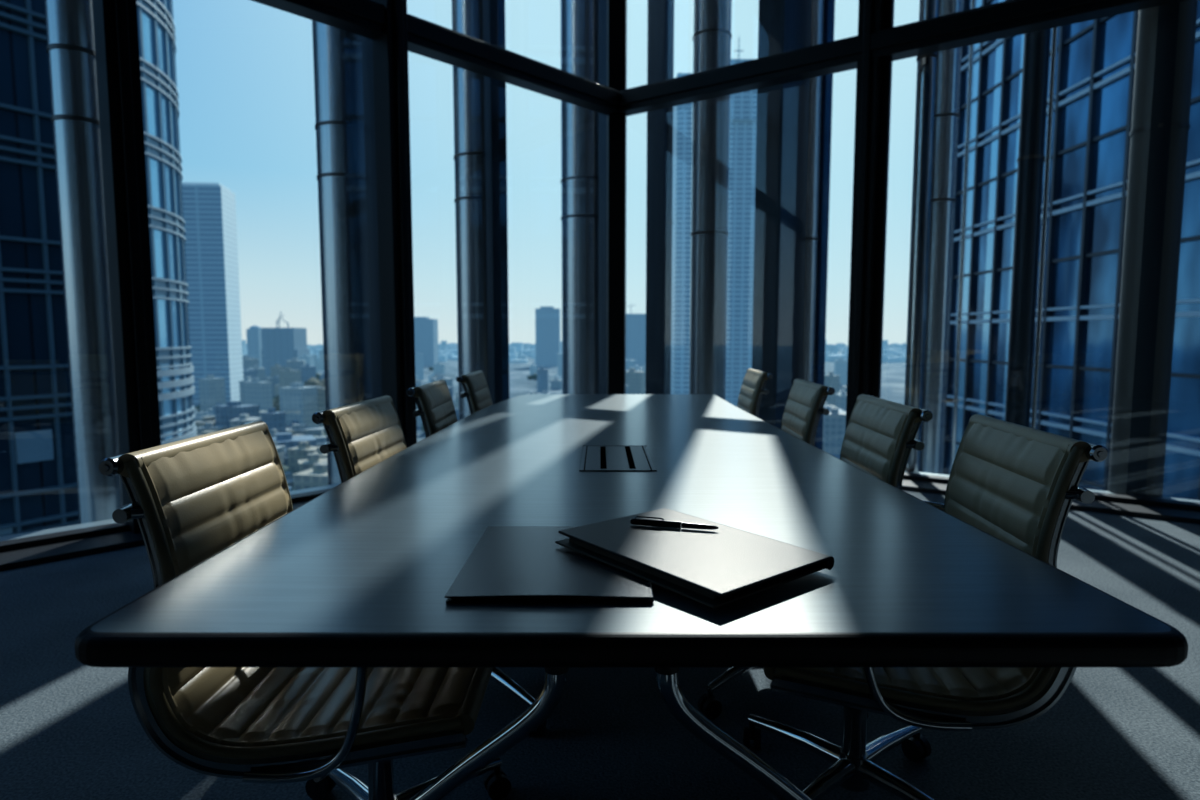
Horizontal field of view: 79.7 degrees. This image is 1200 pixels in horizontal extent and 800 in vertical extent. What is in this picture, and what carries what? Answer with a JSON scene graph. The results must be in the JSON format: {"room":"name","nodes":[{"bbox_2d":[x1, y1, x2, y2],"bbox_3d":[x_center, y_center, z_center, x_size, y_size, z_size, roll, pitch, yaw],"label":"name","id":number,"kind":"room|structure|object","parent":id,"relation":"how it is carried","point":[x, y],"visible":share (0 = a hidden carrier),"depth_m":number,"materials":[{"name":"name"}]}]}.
{"room":"conference room","nodes":[
{"label":"conference room","id":0,"kind":"room"},
{"bbox_2d":[251,0,625,114],"bbox_3d":[-2.613,-2.363,3.486,0.170,0.180,8.150,5,7,43],"label":"trim","id":1,"kind":"structure","parent":0,"point":[365,18],"depth_m":5.12,"materials":[{"name":"brown metal"}]},
{"bbox_2d":[0,490,1199,799],"bbox_3d":[0.435,1.101,1.646,11.881,0.350,10.280,0,5,0],"label":"floor","id":2,"kind":"structure","parent":0,"point":[70,729],"depth_m":1.95,"materials":[{"name":"grey carpet"}]},
{"bbox_2d":[92,0,160,532],"bbox_3d":[-2.459,-2.365,3.616,0.235,6.200,0.150,5,7,43],"label":"window mullion","id":3,"kind":"structure","parent":2,"relation":"on","point":[115,22],"depth_m":3.69,"materials":[{"name":"brown metal"}]},
{"bbox_2d":[0,488,331,570],"bbox_3d":[-2.617,0.716,3.629,0.350,0.060,7.950,5,7,43],"label":"window sill","id":4,"kind":"structure","parent":2,"relation":"on","point":[57,546],"depth_m":3.58,"materials":[{"name":"black"}]},
{"bbox_2d":[0,483,340,540],"bbox_3d":[-2.769,0.877,3.928,0.200,0.385,8.150,5,7,43],"label":"trim","id":5,"kind":"structure","parent":2,"relation":"attached to","point":[110,521],"depth_m":3.88,"materials":[{"name":"grey metal"}]},
{"bbox_2d":[99,421,510,799],"bbox_3d":[-0.506,0.504,1.436,0.600,0.878,0.561,0,5,0],"label":"office chair","id":6,"kind":"object","parent":2,"relation":"on","point":[192,499],"visible":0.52,"depth_m":1.26,"materials":[{"name":"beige leather"}]},
{"bbox_2d":[372,0,416,447],"bbox_3d":[-1.379,-2.467,4.745,0.235,6.200,0.150,5,7,43],"label":"window mullion","id":7,"kind":"structure","parent":2,"relation":"on","point":[390,49],"depth_m":4.79,"materials":[{"name":"brown metal"}]},
{"bbox_2d":[312,395,546,735],"bbox_3d":[-0.430,0.443,2.109,0.600,0.878,0.561,0,5,2],"label":"office chair","id":8,"kind":"object","parent":2,"relation":"on","point":[363,434],"visible":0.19,"depth_m":1.98,"materials":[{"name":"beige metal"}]},
{"bbox_2d":[406,379,457,437],"bbox_3d":[-0.421,0.367,2.950,0.600,0.878,0.561,0,5,-1],"label":"office chair","id":9,"kind":"object","parent":2,"relation":"on","point":[433,400],"visible":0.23,"depth_m":2.77,"materials":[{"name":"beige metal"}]},
{"bbox_2d":[456,370,492,413],"bbox_3d":[-0.394,0.296,3.742,0.600,0.878,0.561,0,5,0],"label":"office chair","id":10,"kind":"object","parent":2,"relation":"on","point":[477,389],"visible":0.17,"depth_m":3.55,"materials":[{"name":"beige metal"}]},
{"bbox_2d":[606,0,626,393],"bbox_3d":[0.150,-2.623,6.464,0.179,6.200,0.188,0,5,0],"label":"trim","id":11,"kind":"structure","parent":2,"relation":"on","point":[616,9],"depth_m":6.45,"materials":[{"name":"brown metal"}]},
{"bbox_2d":[75,394,1187,799],"bbox_3d":[0.036,0.479,2.519,1.295,0.732,3.368,0,5,0],"label":"conference table","id":12,"kind":"object","parent":2,"relation":"on","point":[361,573],"visible":0.79,"depth_m":1.05,"materials":[{"name":"black wood"}]},
{"bbox_2d":[445,526,653,603],"bbox_3d":[-0.063,0.238,1.081,0.266,0.011,0.337,0,5,1],"label":"document folder","id":13,"kind":"object","parent":12,"relation":"on","point":[508,564],"visible":0.74,"depth_m":0.99,"materials":[{"name":"black leather"}]},
{"bbox_2d":[555,508,833,607],"bbox_3d":[0.133,0.224,1.079,0.250,0.020,0.336,-4,8,-39],"label":"leather folio","id":14,"kind":"object","parent":12,"relation":"on","point":[721,566],"visible":0.99,"depth_m":1.02,"materials":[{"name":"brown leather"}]},
{"bbox_2d":[630,516,717,529],"bbox_3d":[0.118,0.198,1.152,0.141,0.016,0.012,2,5,13],"label":"pen","id":15,"kind":"object","parent":14,"relation":"on","point":[636,521],"visible":1,"depth_m":1.15,"materials":[{"name":"black plastic"}]},
{"bbox_2d":[737,368,772,416],"bbox_3d":[0.597,0.274,3.980,0.600,0.878,0.561,0,5,2],"label":"office chair","id":16,"kind":"object","parent":2,"relation":"on","point":[752,386],"visible":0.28,"depth_m":3.78,"materials":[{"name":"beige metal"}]},
{"bbox_2d":[781,379,834,445],"bbox_3d":[0.604,0.361,3.019,0.600,0.878,0.561,0,5,3],"label":"office chair","id":17,"kind":"object","parent":2,"relation":"on","point":[804,407],"visible":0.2,"depth_m":2.84,"materials":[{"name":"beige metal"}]},
{"bbox_2d":[698,394,932,718],"bbox_3d":[0.587,0.436,2.182,0.600,0.878,0.561,0,5,3],"label":"office chair","id":18,"kind":"object","parent":2,"relation":"on","point":[879,439],"visible":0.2,"depth_m":2.02,"materials":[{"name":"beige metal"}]},
{"bbox_2d":[845,0,894,431],"bbox_3d":[1.959,-2.502,5.133,0.210,6.200,0.185,4,6,35],"label":"trim","id":19,"kind":"structure","parent":2,"relation":"on","point":[874,75],"depth_m":5.20,"materials":[{"name":"brown metal"}]},
{"bbox_2d":[612,0,1185,115],"bbox_3d":[3.205,-2.433,4.260,7.550,0.180,0.170,4,6,35],"label":"window frame","id":20,"kind":"structure","parent":19,"relation":"attached to","point":[1009,18],"depth_m":5.02,"materials":[{"name":"brown metal"}]},
{"bbox_2d":[743,414,1107,799],"bbox_3d":[0.638,0.489,1.599,0.600,0.878,0.561,1,5,6],"label":"office chair","id":21,"kind":"object","parent":2,"relation":"on","point":[1016,484],"visible":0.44,"depth_m":1.41,"materials":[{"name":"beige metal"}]},
{"bbox_2d":[902,472,1199,523],"bbox_3d":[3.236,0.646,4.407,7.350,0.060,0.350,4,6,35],"label":"baseboard","id":22,"kind":"structure","parent":2,"relation":"on","point":[1126,505],"depth_m":4.40,"materials":[{"name":"black metal"}]},
{"label":"outside","id":23,"kind":"structure","parent":0,"visible":0},
{"bbox_2d":[307,346,905,458],"bbox_3d":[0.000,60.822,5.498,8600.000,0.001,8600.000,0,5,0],"label":"ground","id":24,"kind":"structure","parent":23,"point":[892,374],"depth_m":1013.44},
{"bbox_2d":[0,0,78,535],"bbox_3d":[-25.555,17.292,19.912,8.180,84.110,22.700,3,6,31],"label":"office building","id":25,"kind":"structure","parent":24,"relation":"on","point":[38,483],"depth_m":22.83,"materials":[{"name":"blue glass"}]},
{"bbox_2d":[45,0,122,523],"bbox_3d":[-2.990,24.585,6.490,0.252,72.000,0.252,0,5,0],"label":"column","id":26,"kind":"structure","parent":24,"relation":"on","point":[70,48],"depth_m":4.10,"materials":[{"name":"metal"}]},
{"bbox_2d":[136,0,196,444],"bbox_3d":[-38.200,1.214,42.883,24.787,112.000,24.787,-1,5,-9],"label":"office tower","id":27,"kind":"structure","parent":24,"relation":"on","point":[156,27],"depth_m":43.57,"materials":[{"name":"blue glass"}]},
{"bbox_2d":[194,412,214,420],"bbox_3d":[-246.999,14.144,448.528,12.600,13.200,12.600,1,5,11],"label":"low rise","id":28,"kind":"structure","parent":24,"relation":"on","point":[200,415],"depth_m":445.88,"materials":[{"name":"concrete"}]},
{"bbox_2d":[195,416,215,427],"bbox_3d":[-228.659,16.465,422.848,12.600,13.200,16.600,3,6,26],"label":"apartment block","id":29,"kind":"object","parent":24,"relation":"on","point":[209,418],"visible":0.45,"depth_m":419.89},
{"bbox_2d":[197,431,214,435],"bbox_3d":[-192.823,22.203,359.381,20.600,13.200,12.600,0,5,4],"label":"apartment block","id":30,"kind":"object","parent":24,"relation":"on","point":[203,432],"visible":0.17,"depth_m":356.79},
{"bbox_2d":[198,375,225,411],"bbox_3d":[-272.131,-1.028,505.289,8.600,33.200,16.600,1,5,11],"label":"low rise","id":31,"kind":"structure","parent":24,"relation":"on","point":[211,389],"depth_m":498.63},
{"bbox_2d":[197,422,226,434],"bbox_3d":[-213.631,18.890,396.023,12.600,13.200,8.600,-1,5,-10],"label":"low rise","id":32,"kind":"structure","parent":24,"relation":"on","point":[209,426],"depth_m":393.11,"materials":[{"name":"concrete"}]},
{"bbox_2d":[182,182,243,406],"bbox_3d":[-298.000,-75.726,552.425,36.000,173.500,34.000,0,5,0],"label":"high rise","id":33,"kind":"structure","parent":24,"relation":"on","point":[209,209],"depth_m":538.23,"materials":[{"name":"blue glass"}]},
{"bbox_2d":[211,402,221,414],"bbox_3d":[-242.807,10.612,459.831,4.600,18.200,8.600,2,6,21],"label":"office block","id":34,"kind":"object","parent":24,"relation":"on","point":[217,403],"visible":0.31,"depth_m":456.57,"materials":[{"name":"concrete"}]},
{"bbox_2d":[214,401,259,428],"bbox_3d":[-208.194,12.287,413.531,20.600,23.200,12.600,1,5,16],"label":"office block","id":35,"kind":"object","parent":24,"relation":"on","point":[232,410],"visible":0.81,"depth_m":408.77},
{"bbox_2d":[239,377,250,404],"bbox_3d":[-235.377,0.881,484.163,8.600,33.200,12.600,0,5,-1],"label":"low rise","id":36,"kind":"structure","parent":24,"relation":"on","point":[247,379],"depth_m":477.66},
{"bbox_2d":[229,414,261,427],"bbox_3d":[-191.969,16.798,391.404,12.600,18.200,16.600,-1,5,-9],"label":"low rise","id":37,"kind":"structure","parent":24,"relation":"on","point":[243,418],"depth_m":387.11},
{"bbox_2d":[243,367,257,379],"bbox_3d":[-312.462,-12.358,630.615,16.600,33.200,16.600,2,6,24],"label":"office block","id":38,"kind":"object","parent":24,"relation":"on","point":[252,373],"visible":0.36,"depth_m":628.03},
{"bbox_2d":[243,356,258,368],"bbox_3d":[-377.649,-27.478,770.101,20.600,38.200,12.600,1,5,14],"label":"low rise","id":39,"kind":"structure","parent":24,"relation":"on","point":[248,363],"depth_m":762.93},
{"bbox_2d":[246,325,261,367],"bbox_3d":[-462.000,-63.173,967.240,16.000,73.800,18.000,0,5,0],"label":"round tower","id":40,"kind":"structure","parent":24,"relation":"on","point":[254,337],"depth_m":957.63,"materials":[{"name":"blue glass"}]},
{"bbox_2d":[249,365,265,381],"bbox_3d":[-317.366,-15.660,667.138,12.600,33.200,16.600,-3,6,-28],"label":"low rise","id":41,"kind":"structure","parent":24,"relation":"on","point":[260,371],"depth_m":660.91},
{"bbox_2d":[243,378,272,411],"bbox_3d":[-221.629,2.434,466.985,16.600,33.200,8.600,2,6,23],"label":"low rise","id":42,"kind":"structure","parent":24,"relation":"on","point":[256,392],"depth_m":462.97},
{"bbox_2d":[261,407,285,432],"bbox_3d":[-170.586,15.653,376.301,8.600,23.200,8.600,3,6,26],"label":"office block","id":43,"kind":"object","parent":24,"relation":"on","point":[273,419],"visible":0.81,"depth_m":373.46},
{"bbox_2d":[270,429,276,436],"bbox_3d":[-166.046,21.427,367.961,8.600,13.200,8.600,-1,5,-7],"label":"low rise","id":44,"kind":"structure","parent":24,"relation":"on","point":[273,432],"depth_m":365.75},
{"bbox_2d":[269,375,278,396],"bbox_3d":[-304.882,-11.804,680.018,12.600,23.200,8.600,0,5,-4],"label":"office block","id":45,"kind":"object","parent":24,"relation":"on","point":[275,379],"visible":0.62,"depth_m":675.75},
{"bbox_2d":[271,364,285,377],"bbox_3d":[-313.044,-18.671,700.443,8.600,33.200,12.600,1,5,11],"label":"apartment block","id":46,"kind":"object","parent":24,"relation":"on","point":[274,369],"visible":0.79,"depth_m":694.15,"materials":[{"name":"blue concrete"}]},
{"bbox_2d":[274,441,285,464],"bbox_3d":[-132.045,25.710,292.824,4.600,18.200,8.600,0,5,2],"label":"low rise","id":47,"kind":"structure","parent":24,"relation":"on","point":[280,448],"depth_m":293.74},
{"bbox_2d":[261,312,309,377],"bbox_3d":[-401.500,-66.900,917.703,45.000,90.144,40.000,0,5,0],"label":"construction tower","id":48,"kind":"structure","parent":24,"relation":"on","point":[279,345],"depth_m":898.51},
{"bbox_2d":[285,450,287,465],"bbox_3d":[-130.551,27.458,301.255,8.600,13.200,8.600,-1,5,-8],"label":"office block","id":49,"kind":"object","parent":24,"relation":"on","point":[286,451],"visible":0.12,"depth_m":297.24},
{"bbox_2d":[278,367,300,387],"bbox_3d":[-268.040,-11.645,622.722,16.600,33.200,8.600,1,5,14],"label":"apartment block","id":50,"kind":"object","parent":24,"relation":"on","point":[287,376],"visible":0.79,"depth_m":618.59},
{"bbox_2d":[285,472,293,486],"bbox_3d":[-119.567,32.149,277.128,8.600,8.200,8.600,3,6,28],"label":"low rise","id":51,"kind":"structure","parent":24,"relation":"on","point":[288,475],"depth_m":275.51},
{"bbox_2d":[272,432,315,449],"bbox_3d":[-136.454,23.595,316.219,20.600,18.200,16.600,-3,6,-28],"label":"office block","id":52,"kind":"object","parent":24,"relation":"on","point":[286,439],"visible":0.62,"depth_m":311.88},
{"bbox_2d":[287,430,303,435],"bbox_3d":[-154.676,21.922,362.492,8.600,13.200,8.600,1,5,14],"label":"apartment block","id":53,"kind":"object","parent":24,"relation":"on","point":[291,431],"visible":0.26,"depth_m":361.88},
{"bbox_2d":[286,358,305,369],"bbox_3d":[-303.092,-22.828,718.655,16.600,38.200,16.600,-2,5,-16],"label":"low rise","id":54,"kind":"structure","parent":24,"relation":"on","point":[295,364],"depth_m":710.43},
{"bbox_2d":[286,420,307,427],"bbox_3d":[-170.613,18.158,404.124,8.600,13.200,8.600,2,6,25],"label":"office block","id":55,"kind":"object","parent":24,"relation":"on","point":[293,421],"visible":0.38,"depth_m":402.62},
{"bbox_2d":[273,377,324,411],"bbox_3d":[-208.981,0.838,532.102,81.016,35.626,61.303,0,5,0],"label":"mound","id":56,"kind":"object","parent":24,"relation":"on","point":[312,381],"visible":0.09,"depth_m":523.52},
{"bbox_2d":[278,382,321,426],"bbox_3d":[-175.553,6.472,422.318,16.600,33.200,16.600,2,5,18],"label":"low rise","id":57,"kind":"structure","parent":24,"relation":"on","point":[299,402],"depth_m":415.31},
{"bbox_2d":[287,441,316,471],"bbox_3d":[-117.996,25.943,290.241,12.600,18.200,8.600,1,5,16],"label":"apartment block","id":58,"kind":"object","parent":24,"relation":"on","point":[301,452],"visible":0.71,"depth_m":287.11,"materials":[{"name":"grey concrete"}]},
{"bbox_2d":[286,424,323,435],"bbox_3d":[-160.390,19.579,388.401,20.600,13.200,12.600,-1,5,-16],"label":"low rise","id":59,"kind":"structure","parent":24,"relation":"on","point":[299,428],"depth_m":384.85,"materials":[{"name":"grey concrete"}]},
{"bbox_2d":[300,354,313,365],"bbox_3d":[-359.829,-37.795,884.212,12.600,38.200,12.600,0,5,3],"label":"low rise","id":60,"kind":"structure","parent":24,"relation":"on","point":[309,359],"depth_m":877.38,"materials":[{"name":"blue"}]},
{"bbox_2d":[300,364,315,382],"bbox_3d":[-284.468,-18.841,702.321,12.600,33.200,12.600,-3,6,-29],"label":"office block","id":61,"kind":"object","parent":24,"relation":"on","point":[307,372],"visible":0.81,"depth_m":696.35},
{"bbox_2d":[292,462,327,489],"bbox_3d":[-90.774,30.338,241.630,16.600,18.200,16.600,1,5,11],"label":"apartment block","id":62,"kind":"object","parent":24,"relation":"on","point":[317,476],"visible":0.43,"depth_m":234.45,"materials":[{"name":"grey concrete"}]},
{"bbox_2d":[298,453,326,471],"bbox_3d":[-102.607,28.560,261.290,12.600,18.200,8.600,-2,6,-24],"label":"apartment block","id":63,"kind":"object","parent":24,"relation":"on","point":[312,459],"visible":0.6,"depth_m":257.99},
{"bbox_2d":[313,354,317,372],"bbox_3d":[-429.568,-53.583,1086.623,4.600,33.200,12.600,-3,6,-28],"label":"apartment block","id":64,"kind":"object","parent":24,"relation":"on","point":[315,355],"visible":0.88,"depth_m":1081.70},
{"bbox_2d":[307,447,326,458],"bbox_3d":[-106.222,27.043,278.079,8.600,18.200,12.600,0,5,-2],"label":"apartment block","id":65,"kind":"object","parent":24,"relation":"on","point":[321,455],"visible":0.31,"depth_m":274.10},
{"bbox_2d":[316,388,325,430],"bbox_3d":[-154.627,6.858,418.052,8.600,33.200,16.600,3,6,27],"label":"apartment block","id":66,"kind":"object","parent":24,"relation":"on","point":[320,391],"visible":0.1,"depth_m":410.87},
{"bbox_2d":[315,436,326,446],"bbox_3d":[-129.755,23.831,341.377,20.600,13.200,12.600,-3,6,-26],"label":"low rise","id":67,"kind":"structure","parent":24,"relation":"on","point":[320,440],"depth_m":337.39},
{"bbox_2d":[318,360,323,370],"bbox_3d":[-485.047,-60.652,1248.116,4.600,18.200,16.600,2,6,25],"label":"apartment block","id":68,"kind":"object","parent":24,"relation":"on","point":[320,362],"visible":0.62,"depth_m":1246.24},
{"bbox_2d":[319,349,323,360],"bbox_3d":[-553.265,-86.019,1445.417,16.600,33.200,16.600,0,5,-4],"label":"apartment block","id":69,"kind":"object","parent":24,"relation":"on","point":[321,352],"visible":0.33,"depth_m":1436.87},
{"bbox_2d":[312,20,381,484],"bbox_3d":[-1.864,24.459,7.884,0.776,72.000,0.432,5,7,43],"label":"column","id":70,"kind":"structure","parent":24,"relation":"on","point":[343,60],"depth_m":5.45,"materials":[{"name":"metal"}]},
{"bbox_2d":[194,367,536,490],"bbox_3d":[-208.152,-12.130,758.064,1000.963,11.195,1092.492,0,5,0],"label":"street trees","id":71,"kind":"object","parent":24,"relation":"on","point":[534,376],"visible":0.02,"depth_m":531.83,"materials":[{"name":"green plant"}]},
{"bbox_2d":[415,352,423,379],"bbox_3d":[-246.895,-46.277,978.039,12.600,38.200,8.600,-3,6,-27],"label":"office block","id":72,"kind":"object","parent":24,"relation":"on","point":[419,364],"visible":0.74,"depth_m":974.85,"materials":[{"name":"blue glass"}]},
{"bbox_2d":[416,416,425,425],"bbox_3d":[-117.552,13.367,484.883,12.600,8.200,8.600,3,6,26],"label":"low rise","id":73,"kind":"structure","parent":24,"relation":"on","point":[419,421],"depth_m":482.47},
{"bbox_2d":[414,317,438,365],"bbox_3d":[-350.000,-114.834,1415.409,54.000,96.000,40.000,0,5,0],"label":"tower","id":74,"kind":"structure","parent":24,"relation":"on","point":[425,328],"depth_m":1395.73,"materials":[{"name":"blue glass"}]},
{"bbox_2d":[414,317,429,318],"bbox_3d":[-351.350,-160.197,1406.287,29.700,4.000,26.000,0,5,0],"label":"plant","id":75,"kind":"object","parent":74,"relation":"on","point":[414,317],"depth_m":1393.34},
{"bbox_2d":[428,373,433,382],"bbox_3d":[-207.721,-26.540,898.550,12.600,13.200,8.600,-2,6,-22],"label":"low rise","id":76,"kind":"structure","parent":24,"relation":"on","point":[432,374],"depth_m":895.56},
{"bbox_2d":[433,362,444,373],"bbox_3d":[-252.453,-49.904,1129.227,16.600,18.200,8.600,1,5,9],"label":"apartment block","id":77,"kind":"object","parent":24,"relation":"on","point":[438,368],"visible":0.95,"depth_m":1125.61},
{"bbox_2d":[427,387,453,431],"bbox_3d":[-93.849,6.639,420.476,12.600,33.200,12.600,1,5,12],"label":"office block","id":78,"kind":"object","parent":24,"relation":"on","point":[449,388],"visible":0.1,"depth_m":421.95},
{"bbox_2d":[431,375,452,386],"bbox_3d":[-111.605,-1.347,508.814,12.600,33.200,12.600,-3,6,-29],"label":"low rise","id":79,"kind":"structure","parent":24,"relation":"on","point":[449,381],"depth_m":504.27,"materials":[{"name":"concrete"}]},
{"bbox_2d":[455,408,458,420],"bbox_3d":[-72.302,15.949,373.021,12.600,23.200,8.600,3,6,29],"label":"office block","id":80,"kind":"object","parent":24,"relation":"on","point":[456,409],"visible":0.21,"depth_m":370.64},
{"bbox_2d":[455,396,458,407],"bbox_3d":[-89.385,6.109,481.871,8.600,23.200,12.600,3,6,29],"label":"apartment block","id":81,"kind":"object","parent":24,"relation":"on","point":[457,398],"visible":0.07,"depth_m":477.43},
{"bbox_2d":[451,0,508,419],"bbox_3d":[-1.077,24.367,8.903,0.497,72.000,0.489,0,5,0],"label":"column","id":82,"kind":"structure","parent":24,"relation":"on","point":[479,101],"depth_m":6.37,"materials":[{"name":"metal"}]},
{"bbox_2d":[530,364,536,374],"bbox_3d":[-98.850,-44.419,1068.553,8.600,18.200,8.600,3,6,26],"label":"low rise","id":83,"kind":"structure","parent":24,"relation":"on","point":[533,368],"depth_m":1065.58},
{"bbox_2d":[536,366,547,393],"bbox_3d":[-51.519,-13.598,644.324,8.600,33.200,8.600,-2,6,-21],"label":"office block","id":84,"kind":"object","parent":24,"relation":"on","point":[542,374],"visible":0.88,"depth_m":640.57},
{"bbox_2d":[535,306,559,365],"bbox_3d":[-102.000,-124.794,1414.508,46.000,116.000,40.000,0,5,0],"label":"tower","id":85,"kind":"structure","parent":24,"relation":"on","point":[547,318],"depth_m":1394.70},
{"bbox_2d":[540,306,553,308],"bbox_3d":[-103.150,-180.116,1404.487,25.300,4.000,26.000,0,5,0],"label":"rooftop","id":86,"kind":"object","parent":85,"relation":"on","point":[541,307],"depth_m":1391.64,"materials":[{"name":"concrete"}]},
{"bbox_2d":[550,377,561,389],"bbox_3d":[-48.399,-18.691,811.734,12.600,13.200,12.600,1,5,9],"label":"low rise","id":87,"kind":"structure","parent":24,"relation":"on","point":[556,384],"depth_m":806.21,"materials":[{"name":"blue concrete"}]},
{"bbox_2d":[557,352,561,379],"bbox_3d":[-48.093,-47.851,995.455,20.600,38.200,16.600,-1,5,-7],"label":"low rise","id":88,"kind":"structure","parent":24,"relation":"on","point":[559,354],"depth_m":986.58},
{"bbox_2d":[242,340,905,362],"bbox_3d":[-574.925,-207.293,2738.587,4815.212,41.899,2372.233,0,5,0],"label":"rooftops","id":89,"kind":"object","parent":24,"relation":"on","point":[894,352],"visible":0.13,"depth_m":2061.24,"materials":[{"name":"blue"}]},
{"bbox_2d":[560,0,606,393],"bbox_3d":[-0.110,24.282,9.851,0.601,72.000,0.588,0,5,0],"label":"column","id":90,"kind":"structure","parent":24,"relation":"on","point":[583,23],"depth_m":7.32,"materials":[{"name":"metal"}]},
{"bbox_2d":[626,358,634,370],"bbox_3d":[36.350,-34.444,874.916,12.600,33.200,12.600,0,5,2],"label":"office block","id":91,"kind":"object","parent":24,"relation":"on","point":[629,363],"visible":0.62,"depth_m":868.11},
{"bbox_2d":[626,305,645,365],"bbox_3d":[72.000,-127.781,1414.238,60.000,122.000,40.000,0,5,0],"label":"tower","id":92,"kind":"structure","parent":24,"relation":"on","point":[635,323],"depth_m":1395.05,"materials":[{"name":"blue glass"}]},
{"bbox_2d":[626,368,645,393],"bbox_3d":[28.733,-10.210,606.850,16.600,33.200,12.600,2,6,21],"label":"apartment block","id":93,"kind":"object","parent":24,"relation":"on","point":[635,379],"visible":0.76,"depth_m":600.73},
{"bbox_2d":[638,366,645,379],"bbox_3d":[56.704,-30.923,891.505,16.600,23.200,12.600,-1,5,-10],"label":"apartment block","id":94,"kind":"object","parent":24,"relation":"on","point":[643,368],"visible":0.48,"depth_m":885.12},
{"bbox_2d":[645,0,673,393],"bbox_3d":[0.606,24.300,9.651,0.270,72.000,0.227,0,5,0],"label":"column","id":95,"kind":"structure","parent":24,"relation":"on","point":[660,31],"depth_m":7.22,"materials":[{"name":"metal"}]},
{"bbox_2d":[689,0,731,399],"bbox_3d":[1.071,24.324,9.386,0.372,72.000,0.372,0,5,0],"label":"column","id":96,"kind":"structure","parent":24,"relation":"on","point":[712,36],"depth_m":6.88,"materials":[{"name":"metal"}]},
{"bbox_2d":[671,46,756,406],"bbox_3d":[85.000,-116.330,510.098,66.000,262.000,43.000,0,5,0],"label":"skyscraper","id":97,"kind":"structure","parent":24,"relation":"on","point":[743,105],"depth_m":492.70,"materials":[{"name":"blue glass"}]},
{"bbox_2d":[752,0,834,449],"bbox_3d":[1.847,24.340,9.201,0.371,72.000,1.016,4,6,35],"label":"skyscraper","id":98,"kind":"structure","parent":24,"relation":"on","point":[794,119],"depth_m":6.63,"materials":[{"name":"metal"}]},
{"bbox_2d":[824,372,839,405],"bbox_3d":[175.490,-4.665,545.515,8.600,33.200,8.600,-2,6,-21],"label":"apartment block","id":99,"kind":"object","parent":24,"relation":"on","point":[831,380],"visible":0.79,"depth_m":541.79,"materials":[{"name":"blue concrete"}]},
{"bbox_2d":[822,408,845,453],"bbox_3d":[122.848,15.857,374.048,12.600,23.200,12.600,1,5,12],"label":"low rise","id":100,"kind":"structure","parent":24,"relation":"on","point":[834,423],"depth_m":368.75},
{"bbox_2d":[824,405,845,411],"bbox_3d":[139.099,12.603,437.806,16.600,18.200,16.600,1,5,7],"label":"office block","id":101,"kind":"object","parent":24,"relation":"on","point":[828,407],"visible":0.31,"depth_m":433.96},
{"bbox_2d":[834,358,847,384],"bbox_3d":[295.333,-34.814,879.008,16.600,33.200,8.600,0,5,5],"label":"low rise","id":102,"kind":"structure","parent":24,"relation":"on","point":[840,365],"depth_m":875.13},
{"bbox_2d":[836,391,846,410],"bbox_3d":[166.445,5.285,490.983,8.600,23.200,12.600,0,5,5],"label":"low rise","id":103,"kind":"structure","parent":24,"relation":"on","point":[840,398],"depth_m":485.19,"materials":[{"name":"blue concrete"}]},
{"bbox_2d":[841,384,846,391],"bbox_3d":[219.012,-5.036,632.919,8.600,18.200,16.600,0,5,0],"label":"low rise","id":104,"kind":"structure","parent":24,"relation":"on","point":[843,388],"depth_m":634.81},
{"bbox_2d":[904,0,938,473],"bbox_3d":[2.345,24.486,7.595,0.136,72.000,0.136,0,5,0],"label":"column","id":105,"kind":"structure","parent":24,"relation":"on","point":[926,64],"depth_m":5.22,"materials":[{"name":"metal"}]},
{"bbox_2d":[919,0,963,473],"bbox_3d":[3.155,24.356,9.030,0.262,72.000,0.262,0,5,0],"label":"column","id":106,"kind":"structure","parent":24,"relation":"on","point":[948,62],"depth_m":6.60,"materials":[{"name":"metal"}]},
{"bbox_2d":[951,0,975,468],"bbox_3d":[3.330,24.365,8.930,0.036,72.000,0.036,0,5,0],"label":"tube","id":107,"kind":"object","parent":24,"relation":"on","point":[973,2],"visible":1,"depth_m":6.59,"materials":[{"name":"metal"}]},
{"bbox_2d":[1005,29,1050,426],"bbox_3d":[3.270,24.464,7.835,0.182,72.000,0.182,0,5,0],"label":"column","id":108,"kind":"structure","parent":24,"relation":"on","point":[1036,52],"depth_m":5.45,"materials":[{"name":"metal"}]},
{"bbox_2d":[1031,27,1057,428],"bbox_3d":[3.390,24.466,7.814,0.036,72.000,0.036,0,5,0],"label":"tube","id":109,"kind":"object","parent":24,"relation":"on","point":[1055,30],"visible":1,"depth_m":5.47,"materials":[{"name":"metal"}]},
{"bbox_2d":[944,0,1199,499],"bbox_3d":[28.910,10.662,20.346,22.180,97.240,50.766,0,5,0],"label":"glass tower","id":110,"kind":"structure","parent":24,"relation":"on","point":[1094,79],"depth_m":27.27,"materials":[{"name":"blue glass"}]},
{"bbox_2d":[1108,0,1197,497],"bbox_3d":[3.520,24.549,6.898,0.302,72.000,0.303,0,5,0],"label":"column","id":111,"kind":"structure","parent":24,"relation":"on","point":[1165,46],"depth_m":4.50,"materials":[{"name":"metal"}]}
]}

